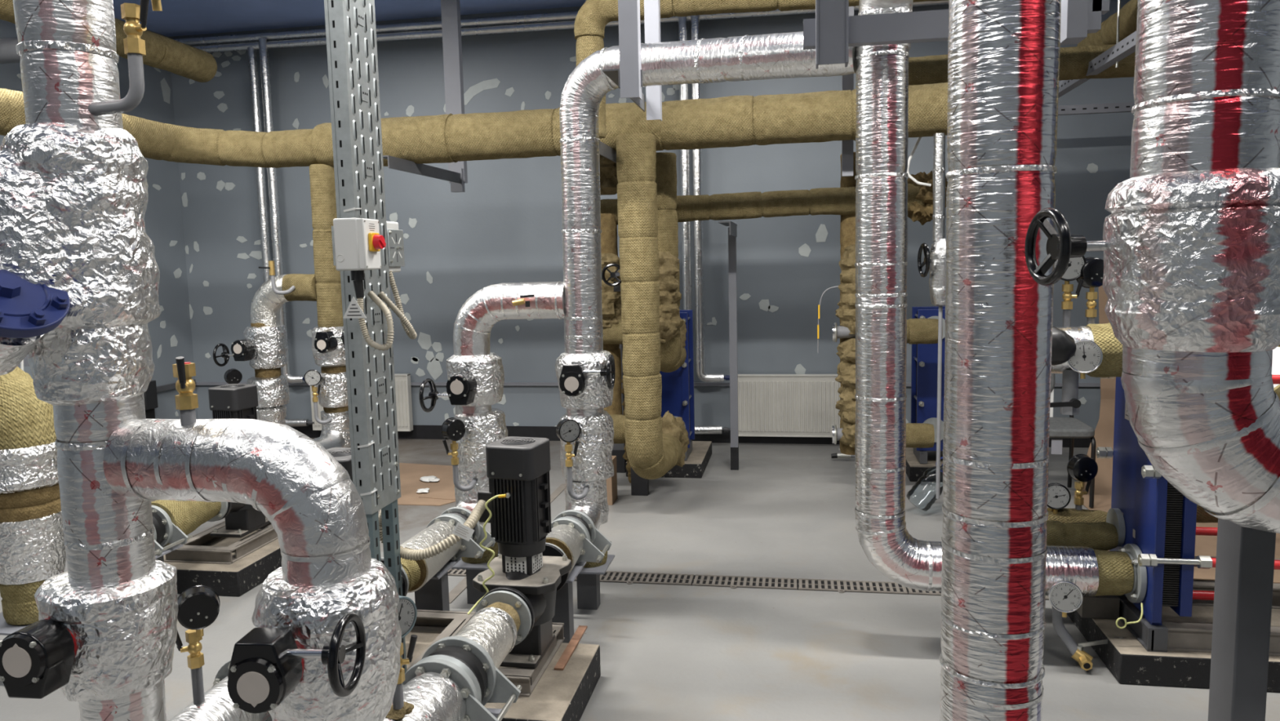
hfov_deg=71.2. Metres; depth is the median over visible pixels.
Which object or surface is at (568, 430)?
pressure gauge
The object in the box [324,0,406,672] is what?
cable tray
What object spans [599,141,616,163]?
bracket
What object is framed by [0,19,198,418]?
wall
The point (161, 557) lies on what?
support
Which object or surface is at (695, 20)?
pipe
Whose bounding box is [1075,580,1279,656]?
base frame
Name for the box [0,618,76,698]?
valve gearbox
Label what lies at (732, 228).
slim post
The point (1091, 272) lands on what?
pressure gauge
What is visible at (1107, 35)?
insulated pipe
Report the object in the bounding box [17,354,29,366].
rail
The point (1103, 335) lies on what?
insulated pipe
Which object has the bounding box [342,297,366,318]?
tag
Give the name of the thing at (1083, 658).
valve
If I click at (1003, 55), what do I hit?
insulated pipe
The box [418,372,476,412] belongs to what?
valve gearbox
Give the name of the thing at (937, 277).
insulated pipe
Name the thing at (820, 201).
insulated pipe
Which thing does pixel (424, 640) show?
concrete plinth
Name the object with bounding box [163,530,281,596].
concrete plinth
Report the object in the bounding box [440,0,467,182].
hanger
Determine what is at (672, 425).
bundle
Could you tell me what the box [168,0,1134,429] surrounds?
wall
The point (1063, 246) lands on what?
valve
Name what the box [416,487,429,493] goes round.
paper scrap
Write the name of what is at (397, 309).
conduit
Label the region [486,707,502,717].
support
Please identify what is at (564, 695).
concrete plinth
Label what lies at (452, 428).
pressure gauge
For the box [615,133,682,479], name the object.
insulated pipe
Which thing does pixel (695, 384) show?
trim
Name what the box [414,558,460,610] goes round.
support
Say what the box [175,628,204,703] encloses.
valve
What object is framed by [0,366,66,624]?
insulated pipe
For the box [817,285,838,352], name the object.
wire
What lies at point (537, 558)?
print
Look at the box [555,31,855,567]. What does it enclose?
insulated pipe
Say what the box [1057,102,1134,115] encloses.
rail
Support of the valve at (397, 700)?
attached to the insulated pipe at (328, 571)
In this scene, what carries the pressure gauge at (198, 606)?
attached to the valve at (196, 658)
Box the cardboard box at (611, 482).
[606,455,617,505]
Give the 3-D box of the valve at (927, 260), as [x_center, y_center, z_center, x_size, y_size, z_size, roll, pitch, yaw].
[1.607,-0.558,4.964,0.080,0.191,0.191,-1,6,1]
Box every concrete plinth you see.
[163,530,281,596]
[404,631,439,668]
[484,625,600,720]
[625,440,711,478]
[906,447,942,481]
[1066,604,1279,692]
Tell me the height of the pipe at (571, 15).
0.087 m
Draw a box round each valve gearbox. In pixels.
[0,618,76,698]
[213,338,253,366]
[226,612,365,713]
[314,328,344,353]
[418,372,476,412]
[559,354,615,396]
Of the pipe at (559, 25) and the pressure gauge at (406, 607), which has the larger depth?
the pipe at (559, 25)
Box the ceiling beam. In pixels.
[803,0,1109,68]
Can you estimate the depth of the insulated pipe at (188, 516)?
4.06 m
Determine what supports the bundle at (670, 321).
attached to the insulated pipe at (673, 356)
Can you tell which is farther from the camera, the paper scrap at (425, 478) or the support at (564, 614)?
the paper scrap at (425, 478)
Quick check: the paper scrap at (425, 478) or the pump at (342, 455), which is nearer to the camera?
the pump at (342, 455)
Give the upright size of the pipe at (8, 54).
0.255 m
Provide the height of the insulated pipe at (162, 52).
0.281 m
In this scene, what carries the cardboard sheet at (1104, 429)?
on the floor
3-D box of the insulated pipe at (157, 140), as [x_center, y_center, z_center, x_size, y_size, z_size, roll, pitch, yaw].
[-2.791,-1.163,3.937,1.135,0.286,3.814,0,6,10]
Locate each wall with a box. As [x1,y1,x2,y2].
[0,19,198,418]
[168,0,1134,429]
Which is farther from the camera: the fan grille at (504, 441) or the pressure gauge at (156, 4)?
the fan grille at (504, 441)
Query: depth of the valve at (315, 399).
5.65 m
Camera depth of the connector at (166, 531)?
3.94 m
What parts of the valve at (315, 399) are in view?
lever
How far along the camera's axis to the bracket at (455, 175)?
5.73 m
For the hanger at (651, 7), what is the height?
1.480 m
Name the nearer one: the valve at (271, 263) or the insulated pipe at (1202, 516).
the insulated pipe at (1202, 516)
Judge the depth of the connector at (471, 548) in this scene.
3.77 m
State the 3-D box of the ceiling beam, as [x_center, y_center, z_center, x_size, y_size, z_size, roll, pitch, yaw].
[1.043,-1.716,2.862,1.025,1.455,0.150,0,6,10]
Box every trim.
[156,379,195,392]
[195,382,1100,386]
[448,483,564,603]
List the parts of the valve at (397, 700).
lever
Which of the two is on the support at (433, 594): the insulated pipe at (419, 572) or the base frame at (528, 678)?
the insulated pipe at (419, 572)
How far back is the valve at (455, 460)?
3.88 m
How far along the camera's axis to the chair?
5.35 m
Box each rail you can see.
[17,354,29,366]
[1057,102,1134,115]
[1058,0,1136,97]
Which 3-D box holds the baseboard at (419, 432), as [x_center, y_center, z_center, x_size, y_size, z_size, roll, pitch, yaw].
[0.794,0.634,7.540,10.050,0.125,0.015,0,6,10]
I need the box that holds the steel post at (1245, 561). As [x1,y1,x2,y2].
[1208,518,1275,720]
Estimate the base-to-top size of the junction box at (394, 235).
0.160 m
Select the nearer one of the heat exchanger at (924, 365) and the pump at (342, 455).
the pump at (342, 455)
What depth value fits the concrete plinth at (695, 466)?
6.42 m
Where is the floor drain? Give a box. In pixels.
[448,568,1048,599]
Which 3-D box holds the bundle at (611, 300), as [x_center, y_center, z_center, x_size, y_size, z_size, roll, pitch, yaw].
[-0.215,-0.451,5.864,0.272,0.500,0.274,-2,6,-5]
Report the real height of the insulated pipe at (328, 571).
0.937 m
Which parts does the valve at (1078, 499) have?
lever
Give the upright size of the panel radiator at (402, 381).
0.510 m
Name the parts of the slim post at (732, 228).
post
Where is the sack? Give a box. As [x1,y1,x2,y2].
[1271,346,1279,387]
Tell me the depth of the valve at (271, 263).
5.59 m
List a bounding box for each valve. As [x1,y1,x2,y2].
[88,0,149,115]
[172,355,198,426]
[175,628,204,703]
[258,260,295,294]
[311,384,332,423]
[392,634,417,709]
[442,439,477,491]
[511,294,534,306]
[564,440,589,500]
[601,262,621,291]
[831,448,855,457]
[917,243,931,277]
[1024,207,1106,285]
[1049,369,1080,414]
[1051,325,1075,365]
[1052,606,1123,670]
[1061,279,1084,326]
[1074,480,1091,510]
[1084,292,1097,324]
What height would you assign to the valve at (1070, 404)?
0.165 m
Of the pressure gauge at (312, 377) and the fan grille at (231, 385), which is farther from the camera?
the pressure gauge at (312, 377)
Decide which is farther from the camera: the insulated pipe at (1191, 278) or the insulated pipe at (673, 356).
the insulated pipe at (673, 356)
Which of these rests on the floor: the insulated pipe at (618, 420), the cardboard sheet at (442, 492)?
the cardboard sheet at (442, 492)
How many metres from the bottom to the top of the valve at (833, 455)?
0.085 m
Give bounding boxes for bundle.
[599,154,617,195]
[600,253,621,330]
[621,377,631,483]
[657,251,684,342]
[662,410,689,466]
[680,320,686,347]
[835,244,856,333]
[906,170,947,225]
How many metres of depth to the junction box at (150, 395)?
7.65 m
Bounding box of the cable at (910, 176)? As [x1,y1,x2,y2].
[906,137,931,186]
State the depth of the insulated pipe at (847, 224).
5.73 m
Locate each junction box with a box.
[143,380,158,418]
[386,221,404,272]
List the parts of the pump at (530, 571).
data plate, motor, plate, foot plate, data plate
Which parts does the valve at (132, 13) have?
lever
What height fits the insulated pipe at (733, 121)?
0.320 m
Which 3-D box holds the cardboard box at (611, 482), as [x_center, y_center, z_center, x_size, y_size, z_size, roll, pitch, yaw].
[-0.223,0.762,5.783,0.115,0.308,0.171,0,6,10]
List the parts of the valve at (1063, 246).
stem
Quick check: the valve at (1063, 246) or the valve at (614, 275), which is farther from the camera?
the valve at (614, 275)
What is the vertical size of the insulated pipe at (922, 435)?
0.169 m
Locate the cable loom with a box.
[331,0,361,484]
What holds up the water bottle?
on the floor
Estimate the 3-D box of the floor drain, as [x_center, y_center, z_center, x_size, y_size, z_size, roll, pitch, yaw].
[0.523,1.075,4.285,3.580,0.027,0.158,0,6,10]
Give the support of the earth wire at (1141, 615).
on the base frame at (1169, 636)
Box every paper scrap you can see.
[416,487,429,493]
[419,475,437,481]
[428,477,439,481]
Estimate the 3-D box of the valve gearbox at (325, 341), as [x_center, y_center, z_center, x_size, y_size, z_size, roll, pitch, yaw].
[-1.910,-0.137,5.594,0.222,0.173,0.188,0,6,10]
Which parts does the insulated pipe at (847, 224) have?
end cap, end cap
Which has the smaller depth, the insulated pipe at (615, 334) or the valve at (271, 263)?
the valve at (271, 263)
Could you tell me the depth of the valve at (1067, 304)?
3.33 m
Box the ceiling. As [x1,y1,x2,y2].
[112,0,585,36]
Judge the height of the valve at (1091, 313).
0.164 m
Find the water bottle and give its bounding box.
[906,456,942,511]
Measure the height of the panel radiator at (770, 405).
0.515 m
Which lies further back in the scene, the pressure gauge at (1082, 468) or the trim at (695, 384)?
the trim at (695, 384)
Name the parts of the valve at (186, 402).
lever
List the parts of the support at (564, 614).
post, saddle plate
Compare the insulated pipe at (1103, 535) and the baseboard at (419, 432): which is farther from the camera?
the baseboard at (419, 432)
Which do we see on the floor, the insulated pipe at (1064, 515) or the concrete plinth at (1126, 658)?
the concrete plinth at (1126, 658)
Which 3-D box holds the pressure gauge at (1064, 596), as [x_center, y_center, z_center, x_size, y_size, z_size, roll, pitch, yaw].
[1.561,0.874,3.289,0.115,0.138,0.060,0,6,10]
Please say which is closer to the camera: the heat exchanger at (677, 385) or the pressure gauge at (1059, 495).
the pressure gauge at (1059, 495)
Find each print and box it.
[346,304,361,315]
[454,525,468,537]
[506,556,524,573]
[533,554,542,571]
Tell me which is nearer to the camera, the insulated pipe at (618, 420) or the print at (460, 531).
the print at (460, 531)
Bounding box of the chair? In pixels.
[1048,373,1096,507]
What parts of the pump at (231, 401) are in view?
foot plate, motor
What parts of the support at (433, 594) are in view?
post, saddle plate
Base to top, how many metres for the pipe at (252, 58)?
3.341 m
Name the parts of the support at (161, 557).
post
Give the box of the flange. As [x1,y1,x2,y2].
[402,635,521,720]
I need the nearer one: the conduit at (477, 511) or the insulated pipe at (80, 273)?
the insulated pipe at (80, 273)
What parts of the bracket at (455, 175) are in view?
horizontal leg, vertical leg, plate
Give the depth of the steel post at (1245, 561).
1.71 m
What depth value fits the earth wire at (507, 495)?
2.98 m
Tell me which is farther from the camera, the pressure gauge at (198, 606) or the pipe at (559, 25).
the pipe at (559, 25)
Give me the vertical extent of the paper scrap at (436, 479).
0.022 m
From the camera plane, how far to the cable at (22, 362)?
4.65 m
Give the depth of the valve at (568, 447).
3.79 m
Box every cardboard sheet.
[397,462,455,506]
[1074,284,1115,512]
[1108,522,1279,582]
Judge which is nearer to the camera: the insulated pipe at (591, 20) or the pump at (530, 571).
the pump at (530, 571)
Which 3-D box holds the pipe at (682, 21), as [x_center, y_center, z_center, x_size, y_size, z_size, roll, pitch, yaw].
[0.528,-1.057,7.263,0.380,3.361,0.083,-1,6,2]
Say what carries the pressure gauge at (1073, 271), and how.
attached to the valve at (1067, 304)
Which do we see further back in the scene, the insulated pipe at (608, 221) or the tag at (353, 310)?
the insulated pipe at (608, 221)
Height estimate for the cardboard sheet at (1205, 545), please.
0.005 m
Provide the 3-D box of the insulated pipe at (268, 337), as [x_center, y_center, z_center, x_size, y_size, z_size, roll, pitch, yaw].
[-2.310,0.047,5.828,0.529,1.215,0.260,0,6,10]
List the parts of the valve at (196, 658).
lever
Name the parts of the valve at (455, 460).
lever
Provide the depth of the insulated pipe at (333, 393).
5.65 m
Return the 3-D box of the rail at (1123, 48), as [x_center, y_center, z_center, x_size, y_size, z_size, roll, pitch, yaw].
[2.368,-2.035,4.024,0.056,1.140,4.350,0,6,10]
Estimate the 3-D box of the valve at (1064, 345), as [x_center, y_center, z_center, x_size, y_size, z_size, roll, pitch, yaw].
[1.478,-0.053,3.187,0.144,0.143,0.125,0,6,10]
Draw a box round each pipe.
[0,0,217,82]
[0,0,270,720]
[0,36,20,64]
[0,88,319,168]
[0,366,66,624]
[102,418,466,720]
[151,499,413,720]
[173,11,577,45]
[192,0,948,53]
[243,273,316,424]
[247,47,314,426]
[258,38,304,383]
[309,164,350,449]
[311,82,947,166]
[400,520,461,592]
[446,280,564,563]
[453,601,520,668]
[546,524,583,573]
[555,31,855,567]
[573,0,948,138]
[600,183,924,224]
[600,213,622,414]
[602,318,623,344]
[610,414,625,443]
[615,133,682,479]
[655,152,686,372]
[678,16,730,434]
[690,15,729,382]
[831,151,856,454]
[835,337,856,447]
[854,0,1133,596]
[906,318,942,344]
[906,422,934,448]
[908,44,1135,85]
[928,133,946,498]
[939,0,1061,720]
[1045,507,1107,523]
[1046,520,1118,550]
[1051,323,1122,377]
[1076,0,1137,46]
[1102,0,1279,533]
[1195,504,1217,522]
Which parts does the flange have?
lug plate, lug plate, tie rod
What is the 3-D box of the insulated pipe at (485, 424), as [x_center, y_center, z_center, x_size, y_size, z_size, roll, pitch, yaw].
[-0.587,0.287,3.965,0.567,1.264,0.292,0,7,14]
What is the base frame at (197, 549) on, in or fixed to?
on the floor
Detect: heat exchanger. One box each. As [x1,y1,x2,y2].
[659,309,694,460]
[911,306,945,463]
[1096,374,1279,625]
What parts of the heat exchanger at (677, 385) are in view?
pressure plate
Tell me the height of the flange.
0.224 m
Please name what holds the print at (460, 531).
attached to the tag at (465, 532)
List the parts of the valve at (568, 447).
lever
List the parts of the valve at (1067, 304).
lever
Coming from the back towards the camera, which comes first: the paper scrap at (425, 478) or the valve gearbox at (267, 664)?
the paper scrap at (425, 478)
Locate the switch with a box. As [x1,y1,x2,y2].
[331,217,386,297]
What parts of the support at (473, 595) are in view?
saddle plate, post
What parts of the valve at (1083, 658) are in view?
lever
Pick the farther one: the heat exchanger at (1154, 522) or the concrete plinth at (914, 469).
the concrete plinth at (914, 469)
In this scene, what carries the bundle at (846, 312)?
attached to the insulated pipe at (847, 224)
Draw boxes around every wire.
[466,493,510,614]
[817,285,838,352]
[1115,602,1142,628]
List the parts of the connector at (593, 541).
lug plate, lug plate, tie rod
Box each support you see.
[0,612,32,635]
[155,543,182,561]
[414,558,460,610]
[451,551,499,604]
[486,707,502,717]
[551,560,586,643]
[576,554,614,609]
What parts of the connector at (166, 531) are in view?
lug plate, tie rod, lug plate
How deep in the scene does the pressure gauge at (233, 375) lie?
5.71 m
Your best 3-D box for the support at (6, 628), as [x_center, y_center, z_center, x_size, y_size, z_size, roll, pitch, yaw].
[-2.401,1.116,3.565,0.360,0.198,0.320,0,6,10]
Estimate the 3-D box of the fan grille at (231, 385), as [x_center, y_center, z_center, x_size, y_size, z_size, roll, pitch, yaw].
[-2.074,0.130,4.548,0.118,0.005,0.118,0,6,10]
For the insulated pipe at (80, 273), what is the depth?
1.79 m
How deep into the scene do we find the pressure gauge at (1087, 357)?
3.17 m
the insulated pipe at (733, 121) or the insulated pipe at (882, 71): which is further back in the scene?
the insulated pipe at (733, 121)
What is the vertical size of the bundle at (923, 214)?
0.335 m
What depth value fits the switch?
2.49 m
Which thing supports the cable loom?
attached to the cable tray
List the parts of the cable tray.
joint plate, joint plate, joint plate, joint plate, joint plate, joint plate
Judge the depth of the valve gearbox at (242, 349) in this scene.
5.67 m
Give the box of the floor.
[0,437,1279,720]
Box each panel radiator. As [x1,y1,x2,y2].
[310,373,413,431]
[737,373,840,437]
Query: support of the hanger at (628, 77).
hanging from the ceiling
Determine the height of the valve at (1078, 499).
0.164 m
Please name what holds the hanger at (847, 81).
hanging from the ceiling
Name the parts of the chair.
backrest, leg, seat, leg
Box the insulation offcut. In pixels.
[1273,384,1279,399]
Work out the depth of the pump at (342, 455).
2.95 m
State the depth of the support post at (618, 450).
6.56 m
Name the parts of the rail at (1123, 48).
rail, threaded rod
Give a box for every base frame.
[164,516,277,564]
[406,608,475,671]
[497,622,564,697]
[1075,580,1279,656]
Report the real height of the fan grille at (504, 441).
0.005 m
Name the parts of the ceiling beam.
post, post, shim plate, shim plate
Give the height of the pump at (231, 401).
0.757 m
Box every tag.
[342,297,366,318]
[452,522,474,541]
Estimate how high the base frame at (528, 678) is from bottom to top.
0.063 m
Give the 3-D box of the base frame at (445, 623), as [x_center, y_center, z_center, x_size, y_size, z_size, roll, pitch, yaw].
[-0.947,1.069,3.172,0.470,0.063,0.800,0,6,10]
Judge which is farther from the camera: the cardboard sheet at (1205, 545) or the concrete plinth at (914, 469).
the concrete plinth at (914, 469)
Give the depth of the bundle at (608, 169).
5.68 m
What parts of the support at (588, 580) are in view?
post, saddle plate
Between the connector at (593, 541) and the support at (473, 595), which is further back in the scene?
the support at (473, 595)
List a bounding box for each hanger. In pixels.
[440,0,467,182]
[602,0,644,111]
[644,0,662,120]
[841,6,853,177]
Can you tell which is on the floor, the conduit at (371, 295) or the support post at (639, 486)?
the support post at (639, 486)
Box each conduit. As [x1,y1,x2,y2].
[356,290,394,351]
[377,270,417,339]
[378,499,485,560]
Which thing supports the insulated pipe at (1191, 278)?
hanging from the ceiling
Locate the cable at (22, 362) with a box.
[20,359,23,370]
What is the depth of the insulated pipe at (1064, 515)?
3.64 m
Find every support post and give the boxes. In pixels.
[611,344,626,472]
[631,467,648,495]
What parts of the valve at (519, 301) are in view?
lever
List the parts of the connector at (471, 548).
lug plate, tie rod, lug plate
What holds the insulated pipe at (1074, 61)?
on the rail at (1123, 48)
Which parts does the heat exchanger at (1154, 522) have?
data plate, port plate, tie rod, pressure plate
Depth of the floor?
3.84 m
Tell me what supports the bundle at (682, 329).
attached to the insulated pipe at (673, 356)
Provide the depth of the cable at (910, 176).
5.13 m
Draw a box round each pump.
[207,383,269,537]
[326,447,408,595]
[472,435,571,668]
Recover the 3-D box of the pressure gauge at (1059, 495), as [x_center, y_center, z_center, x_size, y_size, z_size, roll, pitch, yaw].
[1.704,0.563,3.663,0.108,0.129,0.051,0,7,15]
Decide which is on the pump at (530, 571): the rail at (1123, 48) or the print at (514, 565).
the print at (514, 565)
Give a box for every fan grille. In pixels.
[220,383,244,387]
[500,437,535,444]
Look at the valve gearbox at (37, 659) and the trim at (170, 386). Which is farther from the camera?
the trim at (170, 386)
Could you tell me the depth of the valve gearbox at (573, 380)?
3.72 m
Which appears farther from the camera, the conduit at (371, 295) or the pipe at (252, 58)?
the pipe at (252, 58)
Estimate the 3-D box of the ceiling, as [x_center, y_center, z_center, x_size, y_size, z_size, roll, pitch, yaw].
[-0.300,-2.413,2.378,11.000,0.100,10.300,0,6,10]
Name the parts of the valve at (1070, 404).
lever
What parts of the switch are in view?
lid, rotary knob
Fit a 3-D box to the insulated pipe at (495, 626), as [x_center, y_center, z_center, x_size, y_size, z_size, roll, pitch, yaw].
[-0.480,0.865,2.713,0.167,0.168,0.368,0,6,10]
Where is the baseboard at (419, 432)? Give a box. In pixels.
[291,424,1090,447]
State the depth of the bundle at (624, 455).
6.23 m
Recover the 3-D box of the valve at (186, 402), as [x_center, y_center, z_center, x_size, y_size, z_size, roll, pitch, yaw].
[-0.926,0.062,1.808,0.040,0.146,0.075,-2,6,-6]
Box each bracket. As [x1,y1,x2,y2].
[382,155,465,192]
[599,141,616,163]
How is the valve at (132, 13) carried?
attached to the insulated pipe at (80, 273)
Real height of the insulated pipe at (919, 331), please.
0.164 m
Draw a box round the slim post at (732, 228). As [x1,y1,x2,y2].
[718,221,738,470]
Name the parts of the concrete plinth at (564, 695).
steel strip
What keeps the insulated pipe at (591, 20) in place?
on the support post at (639, 486)
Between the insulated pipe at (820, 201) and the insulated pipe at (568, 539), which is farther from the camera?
the insulated pipe at (820, 201)
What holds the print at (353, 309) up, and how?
attached to the tag at (353, 310)
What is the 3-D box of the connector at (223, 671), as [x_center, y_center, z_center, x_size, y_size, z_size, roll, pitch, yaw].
[-1.051,0.902,2.496,0.348,0.216,0.240,0,6,10]
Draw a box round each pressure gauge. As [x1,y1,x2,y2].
[151,0,162,11]
[177,585,220,636]
[224,368,242,383]
[303,369,321,386]
[397,595,417,638]
[440,417,465,444]
[555,418,580,444]
[1047,482,1071,513]
[1048,579,1083,617]
[1053,255,1086,284]
[1066,339,1102,378]
[1066,453,1097,487]
[1075,257,1103,292]
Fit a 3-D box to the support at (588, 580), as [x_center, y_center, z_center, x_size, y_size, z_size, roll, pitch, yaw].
[-0.233,1.011,4.031,0.200,0.204,0.240,0,6,10]
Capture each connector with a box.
[151,505,192,555]
[213,659,271,720]
[426,506,495,560]
[551,509,612,564]
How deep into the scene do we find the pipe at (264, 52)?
7.83 m
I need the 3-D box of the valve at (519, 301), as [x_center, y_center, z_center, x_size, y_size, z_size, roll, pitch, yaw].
[-0.490,-0.257,3.820,0.098,0.052,0.076,0,6,10]

